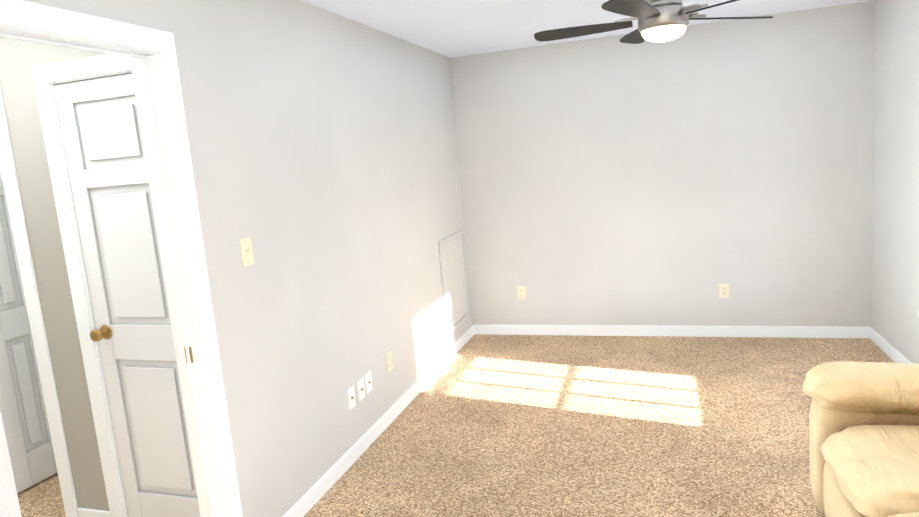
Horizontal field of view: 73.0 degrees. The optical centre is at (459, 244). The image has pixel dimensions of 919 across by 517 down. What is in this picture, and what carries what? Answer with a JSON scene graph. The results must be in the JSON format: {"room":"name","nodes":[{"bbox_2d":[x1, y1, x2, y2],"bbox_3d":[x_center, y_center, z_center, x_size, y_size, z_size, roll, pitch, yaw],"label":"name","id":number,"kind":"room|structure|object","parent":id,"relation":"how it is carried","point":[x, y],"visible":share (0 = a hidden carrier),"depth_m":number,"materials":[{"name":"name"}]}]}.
{"room":"living room","nodes":[
{"label":"living room","id":0,"kind":"room"},
{"bbox_2d":[0,37,109,510],"bbox_3d":[-2.062,0.153,2.924,2.230,2.420,0.110,-2,9,18],"label":"wall","id":1,"kind":"structure","parent":0,"point":[19,59],"depth_m":2.78,"materials":[{"name":"paint"}]},
{"bbox_2d":[0,168,56,493],"bbox_3d":[-2.373,0.294,3.433,0.173,2.025,0.574,-2,9,21],"label":"bathroom door","id":2,"kind":"structure","parent":1,"relation":"in","point":[27,430],"depth_m":3.35,"materials":[{"name":"white wood"}]},
{"bbox_2d":[0,86,78,516],"bbox_3d":[-2.244,0.309,3.009,0.740,2.120,0.142,-2,9,18],"label":"door frame","id":3,"kind":"structure","parent":1,"relation":"attached to","point":[28,277],"depth_m":2.84,"materials":[{"name":"white wood"}]},
{"bbox_2d":[32,54,131,516],"bbox_3d":[-1.370,0.276,2.723,0.680,2.120,0.142,-2,9,18],"label":"door frame","id":4,"kind":"structure","parent":1,"relation":"attached to","point":[47,77],"depth_m":2.70,"materials":[{"name":"white wood"}]},
{"bbox_2d":[77,508,110,516],"bbox_3d":[-1.727,1.303,2.947,0.200,0.090,0.013,-2,9,18],"label":"baseboard","id":5,"kind":"structure","parent":1,"relation":"attached to","point":[84,512],"depth_m":2.94,"materials":[{"name":"white wood"}]},
{"bbox_2d":[54,73,199,516],"bbox_3d":[-1.377,0.317,2.697,0.514,2.025,0.173,-2,9,18],"label":"closet door","id":6,"kind":"structure","parent":1,"relation":"in","point":[131,334],"depth_m":2.68,"materials":[{"name":"white wood"}]},
{"bbox_2d":[24,0,472,516],"bbox_3d":[-0.936,0.105,2.603,0.110,2.420,6.040,-2,9,18],"label":"wall","id":7,"kind":"structure","parent":0,"point":[323,144],"depth_m":3.05,"materials":[{"name":"paint"}]},
{"bbox_2d":[0,410,21,516],"bbox_3d":[-1.000,0.498,1.218,0.173,2.025,0.797,-9,9,-25],"label":"door frame","id":8,"kind":"structure","parent":7,"relation":"in","point":[9,505],"depth_m":1.54,"materials":[{"name":"white wood"}]},
{"bbox_2d":[0,0,242,516],"bbox_3d":[-1.142,0.369,1.943,0.142,2.120,0.950,-2,9,18],"label":"door frame","id":9,"kind":"structure","parent":7,"relation":"attached to","point":[151,53],"depth_m":2.26,"materials":[{"name":"white wood"}]},
{"bbox_2d":[184,347,192,362],"bbox_3d":[-1.015,0.415,2.329,0.030,0.060,0.002,-2,9,18],"label":"strike plate","id":10,"kind":"object","parent":7,"relation":"attached to","point":[190,352],"visible":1,"depth_m":2.33,"materials":[{"name":"gold metal"}]},
{"bbox_2d":[239,237,253,266],"bbox_3d":[-0.879,0.032,2.583,0.018,0.116,0.072,-2,9,18],"label":"light switch","id":11,"kind":"object","parent":7,"relation":"attached to","point":[246,249],"visible":1,"depth_m":2.58,"materials":[{"name":"beige plastic"}]},
{"bbox_2d":[347,385,355,409],"bbox_3d":[-0.586,0.839,3.393,0.014,0.116,0.072,-2,9,18],"label":"jack","id":12,"kind":"object","parent":7,"relation":"attached to","point":[351,397],"visible":1,"depth_m":3.39,"materials":[{"name":"white plastic"}]},
{"bbox_2d":[357,377,365,401],"bbox_3d":[-0.550,0.819,3.506,0.014,0.116,0.072,-2,9,18],"label":"jack","id":13,"kind":"object","parent":7,"relation":"attached to","point":[361,388],"visible":1,"depth_m":3.50,"materials":[{"name":"white plastic"}]},
{"bbox_2d":[365,371,372,393],"bbox_3d":[-0.522,0.799,3.594,0.014,0.116,0.072,-2,9,18],"label":"jack","id":14,"kind":"object","parent":7,"relation":"attached to","point":[368,382],"visible":1,"depth_m":3.59,"materials":[{"name":"white plastic"}]},
{"bbox_2d":[282,325,473,516],"bbox_3d":[-0.364,1.029,4.053,0.013,0.090,3.265,-2,9,18],"label":"baseboard","id":15,"kind":"structure","parent":7,"relation":"attached to","point":[307,501],"depth_m":3.56,"materials":[{"name":"white wood"}]},
{"bbox_2d":[386,351,392,371],"bbox_3d":[-0.436,0.731,3.874,0.008,0.116,0.072,-2,9,18],"label":"electrical outlet","id":16,"kind":"object","parent":7,"relation":"attached to","point":[389,361],"visible":1,"depth_m":3.87,"materials":[{"name":"beige plastic"}]},
{"bbox_2d":[438,230,470,335],"bbox_3d":[-0.034,0.302,5.140,0.016,0.760,0.630,-2,9,18],"label":"panel frame","id":17,"kind":"object","parent":7,"relation":"attached to","point":[454,277],"visible":1,"depth_m":5.11,"materials":[{"name":"paint"}]},
{"bbox_2d":[17,334,894,516],"bbox_3d":[-2.243,1.400,3.243,9.640,0.100,6.440,-2,9,18],"label":"floor","id":18,"kind":"structure","parent":0,"point":[558,426],"depth_m":3.46,"materials":[{"name":"carpet"}]},
{"bbox_2d":[803,361,918,516],"bbox_3d":[1.634,0.774,1.796,0.903,0.907,1.511,-2,9,18],"label":"sofa","id":19,"kind":"object","parent":18,"relation":"on","point":[864,437],"visible":1,"depth_m":2.32,"materials":[{"name":"beige leather"}]},
{"bbox_2d":[302,0,872,57],"bbox_3d":[-2.452,-1.085,2.885,9.640,0.100,6.440,-2,9,18],"label":"ceiling","id":20,"kind":"structure","parent":0,"point":[453,28],"depth_m":3.98,"materials":[{"name":"paint"}]},
{"bbox_2d":[534,0,772,43],"bbox_3d":[0.977,-1.194,3.153,1.216,0.332,1.271,-2,9,18],"label":"ceiling fan","id":21,"kind":"object","parent":20,"relation":"hanging from","point":[662,20],"visible":1,"depth_m":3.07,"materials":[{"name":"silver metal"}]},
{"bbox_2d":[451,0,874,326],"bbox_3d":[-1.506,-0.334,5.987,9.460,2.420,0.120,-2,9,18],"label":"wall","id":22,"kind":"structure","parent":0,"point":[610,180],"depth_m":4.87,"materials":[{"name":"paint"}]},
{"bbox_2d":[517,286,525,298],"bbox_3d":[0.539,0.422,5.393,0.072,0.116,0.008,-2,9,18],"label":"electrical outlet","id":23,"kind":"object","parent":22,"relation":"attached to","point":[521,291],"visible":1,"depth_m":5.39,"materials":[{"name":"beige plastic"}]},
{"bbox_2d":[474,325,869,338],"bbox_3d":[1.592,0.713,5.103,3.100,0.090,0.013,-2,9,18],"label":"baseboard","id":24,"kind":"structure","parent":22,"relation":"attached to","point":[742,331],"depth_m":5.03,"materials":[{"name":"white wood"}]},
{"bbox_2d":[719,284,728,297],"bbox_3d":[2.083,0.368,4.889,0.072,0.116,0.008,-2,9,18],"label":"electrical outlet","id":25,"kind":"object","parent":22,"relation":"attached to","point":[723,290],"visible":1,"depth_m":4.89,"materials":[{"name":"beige plastic"}]},
{"bbox_2d":[871,0,918,363],"bbox_3d":[2.146,-0.010,1.596,0.180,2.420,6.440,-2,9,18],"label":"wall","id":26,"kind":"structure","parent":0,"point":[895,269],"depth_m":4.01,"materials":[{"name":"paint"}]},
{"bbox_2d":[869,327,910,362],"bbox_3d":[2.151,1.143,1.792,0.013,0.090,6.040,-2,9,18],"label":"baseboard","id":27,"kind":"structure","parent":26,"relation":"attached to","point":[886,347],"depth_m":4.26,"materials":[{"name":"white wood"}]}
]}

